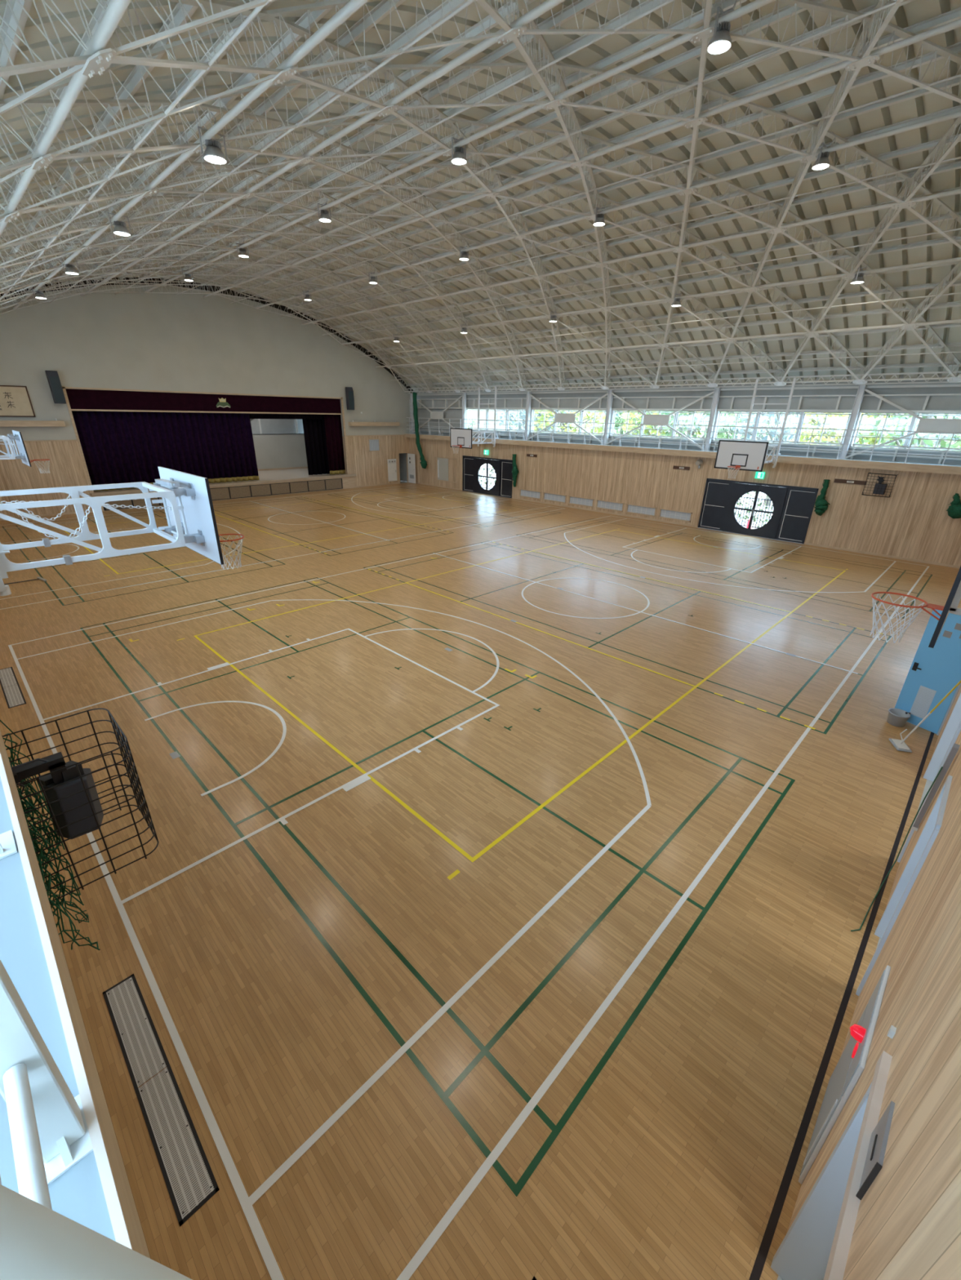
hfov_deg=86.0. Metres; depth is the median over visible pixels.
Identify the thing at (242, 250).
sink
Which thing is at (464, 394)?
steel column
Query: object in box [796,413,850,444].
window
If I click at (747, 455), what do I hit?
basketball hoop
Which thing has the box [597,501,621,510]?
grille
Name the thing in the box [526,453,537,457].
name plaque
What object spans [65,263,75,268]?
sink
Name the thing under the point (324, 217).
ceiling lamp
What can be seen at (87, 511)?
baseboard
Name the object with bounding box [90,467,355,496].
floor
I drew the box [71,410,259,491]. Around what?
curtain
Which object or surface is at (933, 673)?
door
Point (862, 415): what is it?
window
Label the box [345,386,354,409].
wall speaker
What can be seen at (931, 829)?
door
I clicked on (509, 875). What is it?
floor
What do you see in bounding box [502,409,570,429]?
tree
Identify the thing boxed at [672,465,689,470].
name plaque
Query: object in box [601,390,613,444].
steel column
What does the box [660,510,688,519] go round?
grille
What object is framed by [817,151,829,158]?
sink
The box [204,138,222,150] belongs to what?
sink
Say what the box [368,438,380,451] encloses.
air vent
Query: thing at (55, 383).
speaker grille
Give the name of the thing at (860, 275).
sink
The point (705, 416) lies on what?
tree
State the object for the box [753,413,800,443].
window
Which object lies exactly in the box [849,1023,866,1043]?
lamp
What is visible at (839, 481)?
name plaque
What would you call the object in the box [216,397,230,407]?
emblem
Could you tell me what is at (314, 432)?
curtain
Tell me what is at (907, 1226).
wall
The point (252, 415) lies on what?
valance border
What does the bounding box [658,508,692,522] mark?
window
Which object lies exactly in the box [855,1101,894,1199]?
plate
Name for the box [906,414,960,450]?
window
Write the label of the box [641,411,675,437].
window
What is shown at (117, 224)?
sink
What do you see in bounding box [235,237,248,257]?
ceiling lamp
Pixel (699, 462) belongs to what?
wall spotlight
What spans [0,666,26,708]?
floor grate
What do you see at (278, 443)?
wall
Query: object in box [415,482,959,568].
baseboard
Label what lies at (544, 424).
window
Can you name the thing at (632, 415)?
tree
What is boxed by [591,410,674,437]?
tree
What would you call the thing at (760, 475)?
exit sign
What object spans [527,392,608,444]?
brace
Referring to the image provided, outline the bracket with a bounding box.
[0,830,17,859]
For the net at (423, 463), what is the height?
4.856 m
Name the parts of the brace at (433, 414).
brace arm, brace arm, plate, brace arm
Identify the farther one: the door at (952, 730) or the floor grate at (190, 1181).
the door at (952, 730)
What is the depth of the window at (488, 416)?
31.94 m
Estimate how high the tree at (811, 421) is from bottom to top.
6.323 m
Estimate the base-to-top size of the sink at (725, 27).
0.070 m
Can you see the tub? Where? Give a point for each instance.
(895, 717)
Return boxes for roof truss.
[0,0,960,391]
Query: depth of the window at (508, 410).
30.83 m
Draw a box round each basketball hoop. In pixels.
[0,430,50,473]
[0,466,244,595]
[449,386,499,453]
[714,377,795,479]
[869,565,960,648]
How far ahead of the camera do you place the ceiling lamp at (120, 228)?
11.13 m
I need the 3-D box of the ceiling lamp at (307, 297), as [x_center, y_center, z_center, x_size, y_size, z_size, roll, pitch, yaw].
[-8.133,-16.270,24.189,0.316,0.539,0.316,1,24,-1]
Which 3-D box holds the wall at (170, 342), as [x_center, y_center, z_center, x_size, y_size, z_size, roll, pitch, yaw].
[-14.020,-13.114,28.030,0.250,10.520,26.800,22,31,40]
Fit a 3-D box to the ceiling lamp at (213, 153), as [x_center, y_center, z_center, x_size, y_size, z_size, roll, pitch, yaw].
[-4.026,-7.541,7.731,0.316,0.539,0.316,1,24,-1]
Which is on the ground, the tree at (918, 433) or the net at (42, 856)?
the tree at (918, 433)
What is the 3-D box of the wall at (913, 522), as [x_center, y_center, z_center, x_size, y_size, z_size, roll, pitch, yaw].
[6.435,-9.961,26.890,32.230,6.350,1.052,22,31,40]
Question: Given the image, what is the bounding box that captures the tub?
[886,707,910,727]
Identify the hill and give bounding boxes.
[467,409,960,449]
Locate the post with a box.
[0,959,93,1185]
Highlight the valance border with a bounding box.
[248,413,324,419]
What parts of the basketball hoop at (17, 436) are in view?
frame, frame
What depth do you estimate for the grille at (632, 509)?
26.15 m
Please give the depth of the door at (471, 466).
32.74 m
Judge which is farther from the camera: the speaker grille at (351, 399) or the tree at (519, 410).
the tree at (519, 410)
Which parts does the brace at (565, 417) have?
brace arm, brace arm, plate, brace arm, brace arm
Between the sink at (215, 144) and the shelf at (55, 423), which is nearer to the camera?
the sink at (215, 144)
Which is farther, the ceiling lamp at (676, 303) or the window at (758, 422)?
the window at (758, 422)
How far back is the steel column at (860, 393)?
19.50 m
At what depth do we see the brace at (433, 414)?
34.84 m
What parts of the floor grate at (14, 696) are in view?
perforated plate, perforated plate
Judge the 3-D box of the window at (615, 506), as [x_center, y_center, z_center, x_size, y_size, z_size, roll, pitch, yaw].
[6.874,-7.139,27.334,1.620,0.440,0.140,22,31,40]
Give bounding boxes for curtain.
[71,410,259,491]
[302,419,329,475]
[324,414,345,475]
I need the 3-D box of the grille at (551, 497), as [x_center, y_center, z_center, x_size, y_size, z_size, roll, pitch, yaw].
[4.282,-8.204,29.657,1.620,0.380,0.015,22,31,40]
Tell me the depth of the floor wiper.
15.16 m
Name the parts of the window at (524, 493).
panel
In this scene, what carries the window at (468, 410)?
attached to the wall at (913, 522)
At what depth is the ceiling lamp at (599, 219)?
13.93 m
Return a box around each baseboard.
[0,482,399,520]
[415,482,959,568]
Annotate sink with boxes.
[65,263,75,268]
[113,220,126,226]
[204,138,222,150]
[239,248,246,252]
[320,209,328,214]
[453,146,464,153]
[596,213,604,217]
[716,21,730,32]
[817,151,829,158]
[853,272,863,277]
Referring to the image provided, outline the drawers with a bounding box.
[102,478,342,511]
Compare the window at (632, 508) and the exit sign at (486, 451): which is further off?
the exit sign at (486, 451)
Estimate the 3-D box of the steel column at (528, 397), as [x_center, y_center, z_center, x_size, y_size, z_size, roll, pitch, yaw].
[2.741,-12.953,29.793,0.320,2.620,0.300,22,31,40]
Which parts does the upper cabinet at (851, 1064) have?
handle, cabinet door, panel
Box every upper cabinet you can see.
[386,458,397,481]
[798,964,890,1184]
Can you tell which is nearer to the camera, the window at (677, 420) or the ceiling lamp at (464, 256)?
the ceiling lamp at (464, 256)
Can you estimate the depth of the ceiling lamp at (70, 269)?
14.55 m
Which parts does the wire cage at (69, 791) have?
mounting arm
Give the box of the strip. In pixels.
[911,743,959,831]
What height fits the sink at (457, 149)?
0.070 m
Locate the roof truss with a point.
(915, 11)
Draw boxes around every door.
[407,453,415,483]
[462,455,512,498]
[697,478,818,544]
[770,1082,871,1279]
[855,775,952,995]
[894,608,960,733]
[897,693,960,862]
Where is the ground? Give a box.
[478,459,773,528]
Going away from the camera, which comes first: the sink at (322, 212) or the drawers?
the sink at (322, 212)
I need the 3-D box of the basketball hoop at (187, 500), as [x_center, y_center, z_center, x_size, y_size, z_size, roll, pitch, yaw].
[-4.530,-2.344,5.946,1.808,3.584,3.112,22,31,40]
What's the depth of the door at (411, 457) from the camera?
37.46 m
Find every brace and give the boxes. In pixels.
[412,395,462,433]
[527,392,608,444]
[605,391,715,449]
[844,388,960,458]
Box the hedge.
[478,457,773,527]
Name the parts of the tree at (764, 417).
crown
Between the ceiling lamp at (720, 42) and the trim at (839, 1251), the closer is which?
the trim at (839, 1251)
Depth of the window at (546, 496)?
29.67 m
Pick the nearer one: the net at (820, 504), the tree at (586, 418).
the net at (820, 504)
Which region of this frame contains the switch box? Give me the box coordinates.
[887,1025,896,1039]
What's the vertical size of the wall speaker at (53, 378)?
1.320 m
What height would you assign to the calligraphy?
1.240 m
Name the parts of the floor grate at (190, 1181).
perforated plate, perforated plate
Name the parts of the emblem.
cream crown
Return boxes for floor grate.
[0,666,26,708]
[102,973,219,1226]
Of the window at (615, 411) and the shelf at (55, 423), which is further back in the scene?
the window at (615, 411)
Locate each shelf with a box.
[0,417,65,426]
[348,420,399,426]
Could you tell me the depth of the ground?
31.68 m
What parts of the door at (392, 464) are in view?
cabinet door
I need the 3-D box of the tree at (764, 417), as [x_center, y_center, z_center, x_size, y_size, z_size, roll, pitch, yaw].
[17.739,-11.512,30.334,5.641,7.134,5.823,22,31,40]
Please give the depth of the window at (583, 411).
27.36 m
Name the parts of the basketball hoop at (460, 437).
frame, hanging post, frame, hanging post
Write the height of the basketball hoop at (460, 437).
3.584 m
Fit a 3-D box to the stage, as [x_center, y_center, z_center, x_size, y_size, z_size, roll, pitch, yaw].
[-13.714,-8.710,30.129,0.140,0.780,14.790,22,31,40]
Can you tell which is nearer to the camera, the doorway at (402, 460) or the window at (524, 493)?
the window at (524, 493)
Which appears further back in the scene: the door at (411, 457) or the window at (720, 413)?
the door at (411, 457)
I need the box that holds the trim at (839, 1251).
[823,1050,892,1279]
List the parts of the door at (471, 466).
panel, panel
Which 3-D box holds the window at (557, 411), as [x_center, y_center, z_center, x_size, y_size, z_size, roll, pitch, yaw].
[4.829,-12.006,28.378,1.604,1.130,0.060,22,31,40]
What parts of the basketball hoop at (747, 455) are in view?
hanging post, frame, hanging post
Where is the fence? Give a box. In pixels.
[478,466,773,528]
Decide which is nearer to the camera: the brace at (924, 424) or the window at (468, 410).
the brace at (924, 424)
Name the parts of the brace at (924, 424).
brace arm, brace arm, plate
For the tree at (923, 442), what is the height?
8.414 m
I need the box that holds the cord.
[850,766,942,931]
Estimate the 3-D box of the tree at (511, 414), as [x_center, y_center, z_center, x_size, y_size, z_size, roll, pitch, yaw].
[3.941,-17.864,42.607,5.595,8.464,5.518,14,27,27]
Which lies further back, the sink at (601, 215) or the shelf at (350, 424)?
the shelf at (350, 424)
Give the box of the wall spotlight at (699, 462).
[695,458,702,468]
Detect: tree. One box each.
[467,411,476,428]
[496,409,554,431]
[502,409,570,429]
[514,409,572,432]
[524,409,605,435]
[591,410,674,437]
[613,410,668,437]
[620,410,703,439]
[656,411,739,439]
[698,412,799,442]
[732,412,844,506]
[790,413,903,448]
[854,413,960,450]
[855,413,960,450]
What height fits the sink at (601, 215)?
0.070 m
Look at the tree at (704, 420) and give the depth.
36.79 m
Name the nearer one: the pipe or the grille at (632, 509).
the pipe
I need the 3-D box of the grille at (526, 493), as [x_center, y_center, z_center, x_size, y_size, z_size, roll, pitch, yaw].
[2.988,-8.737,30.821,1.620,0.380,0.015,22,31,40]
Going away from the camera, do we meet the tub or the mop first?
the mop
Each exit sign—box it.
[484,449,488,454]
[754,471,764,479]
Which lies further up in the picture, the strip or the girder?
the girder
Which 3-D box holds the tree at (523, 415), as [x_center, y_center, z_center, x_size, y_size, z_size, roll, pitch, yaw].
[4.795,-15.923,38.973,4.729,7.853,4.892,22,31,40]
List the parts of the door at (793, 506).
panel, panel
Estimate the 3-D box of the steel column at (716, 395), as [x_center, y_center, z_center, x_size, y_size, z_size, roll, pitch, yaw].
[10.322,-9.828,22.971,0.320,2.620,0.300,22,31,40]
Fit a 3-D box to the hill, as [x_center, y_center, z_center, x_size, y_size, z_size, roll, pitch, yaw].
[28.304,-25.500,55.274,150.000,13.203,31.894,22,31,40]
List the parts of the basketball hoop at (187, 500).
hanging post, chain, chain, frame, chain, frame, chain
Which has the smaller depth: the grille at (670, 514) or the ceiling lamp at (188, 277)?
the ceiling lamp at (188, 277)
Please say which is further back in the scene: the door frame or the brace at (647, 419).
the brace at (647, 419)
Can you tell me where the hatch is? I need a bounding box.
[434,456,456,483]
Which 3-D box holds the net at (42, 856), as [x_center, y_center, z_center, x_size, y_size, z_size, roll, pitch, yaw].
[-2.757,1.081,3.057,2.068,0.884,0.328,22,31,40]
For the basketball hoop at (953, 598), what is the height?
1.354 m
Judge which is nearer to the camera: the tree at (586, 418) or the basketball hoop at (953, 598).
the basketball hoop at (953, 598)
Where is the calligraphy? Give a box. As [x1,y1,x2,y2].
[0,385,35,417]
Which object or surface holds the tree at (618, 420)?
on the ground
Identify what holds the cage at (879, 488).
attached to the wall at (913, 522)
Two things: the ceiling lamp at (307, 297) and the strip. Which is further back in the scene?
the ceiling lamp at (307, 297)
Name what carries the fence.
on the ground
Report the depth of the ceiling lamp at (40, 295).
17.96 m
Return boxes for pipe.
[3,1063,52,1209]
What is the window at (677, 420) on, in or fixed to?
attached to the wall at (913, 522)
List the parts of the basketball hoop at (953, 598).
wall arm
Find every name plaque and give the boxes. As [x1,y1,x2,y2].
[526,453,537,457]
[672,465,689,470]
[833,478,866,484]
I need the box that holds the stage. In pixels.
[92,475,355,511]
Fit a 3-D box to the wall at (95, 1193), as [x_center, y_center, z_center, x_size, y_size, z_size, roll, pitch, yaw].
[-11.533,-2.959,10.132,32.230,6.350,1.052,22,31,40]
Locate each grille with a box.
[48,376,65,402]
[348,391,354,408]
[523,489,537,497]
[546,493,564,502]
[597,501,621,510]
[628,506,654,514]
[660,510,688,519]
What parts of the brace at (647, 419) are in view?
brace arm, brace arm, plate, brace arm, brace arm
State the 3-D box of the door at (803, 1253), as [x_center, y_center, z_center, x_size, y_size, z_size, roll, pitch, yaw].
[1.351,3.145,2.115,0.325,2.030,1.670,22,31,40]
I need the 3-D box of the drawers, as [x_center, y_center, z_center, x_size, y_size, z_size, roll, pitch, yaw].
[-13.925,-8.577,29.878,0.040,0.670,13.490,22,31,40]
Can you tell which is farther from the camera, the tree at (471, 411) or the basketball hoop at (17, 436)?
the tree at (471, 411)
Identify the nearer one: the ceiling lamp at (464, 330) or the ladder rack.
the ceiling lamp at (464, 330)
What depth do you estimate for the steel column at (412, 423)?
36.58 m
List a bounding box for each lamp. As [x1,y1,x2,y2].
[31,280,47,298]
[60,253,79,275]
[107,204,131,236]
[182,267,193,281]
[197,111,227,164]
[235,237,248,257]
[302,288,311,300]
[317,195,331,222]
[368,267,377,284]
[393,332,399,342]
[451,126,466,164]
[459,241,468,261]
[460,321,466,333]
[549,306,556,322]
[593,199,606,226]
[671,287,682,306]
[706,0,737,54]
[811,132,835,170]
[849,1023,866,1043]
[850,259,868,284]
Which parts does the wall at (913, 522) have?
post, post, post, post, gallery railing, rail, rail, rail, rail, post, post, post, post, post, post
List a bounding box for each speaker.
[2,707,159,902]
[44,370,66,404]
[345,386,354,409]
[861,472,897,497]
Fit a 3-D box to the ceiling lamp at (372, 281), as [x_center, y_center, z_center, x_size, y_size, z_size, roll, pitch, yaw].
[-4.342,-14.707,20.777,0.316,0.539,0.316,1,24,-1]
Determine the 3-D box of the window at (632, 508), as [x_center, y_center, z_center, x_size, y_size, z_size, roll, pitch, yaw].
[8.167,-6.606,26.170,1.620,0.440,0.140,22,31,40]
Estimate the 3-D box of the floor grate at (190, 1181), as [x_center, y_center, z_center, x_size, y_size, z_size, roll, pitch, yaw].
[-2.525,3.367,3.969,2.015,0.006,0.240,22,31,40]
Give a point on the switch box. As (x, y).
(891, 1031)
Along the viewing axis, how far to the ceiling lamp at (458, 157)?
10.52 m
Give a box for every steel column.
[409,393,414,433]
[462,392,466,428]
[524,391,531,439]
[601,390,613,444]
[702,387,720,450]
[838,384,866,458]
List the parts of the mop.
mop plate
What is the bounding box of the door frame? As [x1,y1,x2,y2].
[936,683,960,735]
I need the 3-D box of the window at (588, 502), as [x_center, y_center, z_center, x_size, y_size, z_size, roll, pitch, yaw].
[5.580,-7.672,28.498,1.620,0.440,0.140,22,31,40]
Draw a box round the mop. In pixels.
[888,680,960,752]
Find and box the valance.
[65,388,341,414]
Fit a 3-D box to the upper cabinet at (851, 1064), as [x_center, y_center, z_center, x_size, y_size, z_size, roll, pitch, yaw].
[2.425,2.916,3.496,0.099,1.340,0.840,22,31,40]
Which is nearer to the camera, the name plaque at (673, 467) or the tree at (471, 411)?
the name plaque at (673, 467)
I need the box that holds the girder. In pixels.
[407,371,960,394]
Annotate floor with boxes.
[0,482,960,1279]
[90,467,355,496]
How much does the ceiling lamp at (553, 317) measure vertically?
0.539 m
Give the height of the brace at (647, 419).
2.463 m
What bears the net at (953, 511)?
attached to the wall at (913, 522)
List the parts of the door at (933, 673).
lever handle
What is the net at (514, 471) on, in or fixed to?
hanging from the wall at (913, 522)
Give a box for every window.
[468,409,485,429]
[487,409,506,430]
[506,409,525,431]
[519,488,540,499]
[532,410,555,432]
[542,492,565,502]
[555,410,577,433]
[568,495,593,506]
[580,410,605,434]
[595,499,623,511]
[611,411,642,435]
[626,503,656,516]
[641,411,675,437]
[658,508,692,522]
[673,412,710,439]
[714,412,756,440]
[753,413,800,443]
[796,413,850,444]
[852,413,913,448]
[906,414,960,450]
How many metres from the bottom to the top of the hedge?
2.896 m
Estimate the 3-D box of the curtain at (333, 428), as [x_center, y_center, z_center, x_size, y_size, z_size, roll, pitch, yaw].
[-9.367,-12.845,33.737,0.265,3.790,1.593,22,31,40]
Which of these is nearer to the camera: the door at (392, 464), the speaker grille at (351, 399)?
the speaker grille at (351, 399)
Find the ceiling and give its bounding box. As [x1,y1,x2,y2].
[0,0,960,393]
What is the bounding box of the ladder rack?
[408,399,415,433]
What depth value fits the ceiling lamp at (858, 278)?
14.35 m
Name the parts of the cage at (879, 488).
bracket plate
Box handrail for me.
[0,1184,192,1279]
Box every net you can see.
[0,720,100,950]
[412,392,426,468]
[511,453,519,486]
[813,479,830,515]
[945,493,960,518]
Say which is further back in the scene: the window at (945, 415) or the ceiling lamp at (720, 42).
the window at (945, 415)
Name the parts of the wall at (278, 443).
brace frame, skirting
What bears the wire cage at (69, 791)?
attached to the wall at (95, 1193)
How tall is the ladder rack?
2.200 m
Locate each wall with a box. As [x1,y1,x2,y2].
[0,277,415,517]
[0,729,150,1258]
[249,418,307,471]
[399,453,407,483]
[404,372,960,566]
[777,684,960,1279]
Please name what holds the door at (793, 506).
attached to the wall at (913, 522)

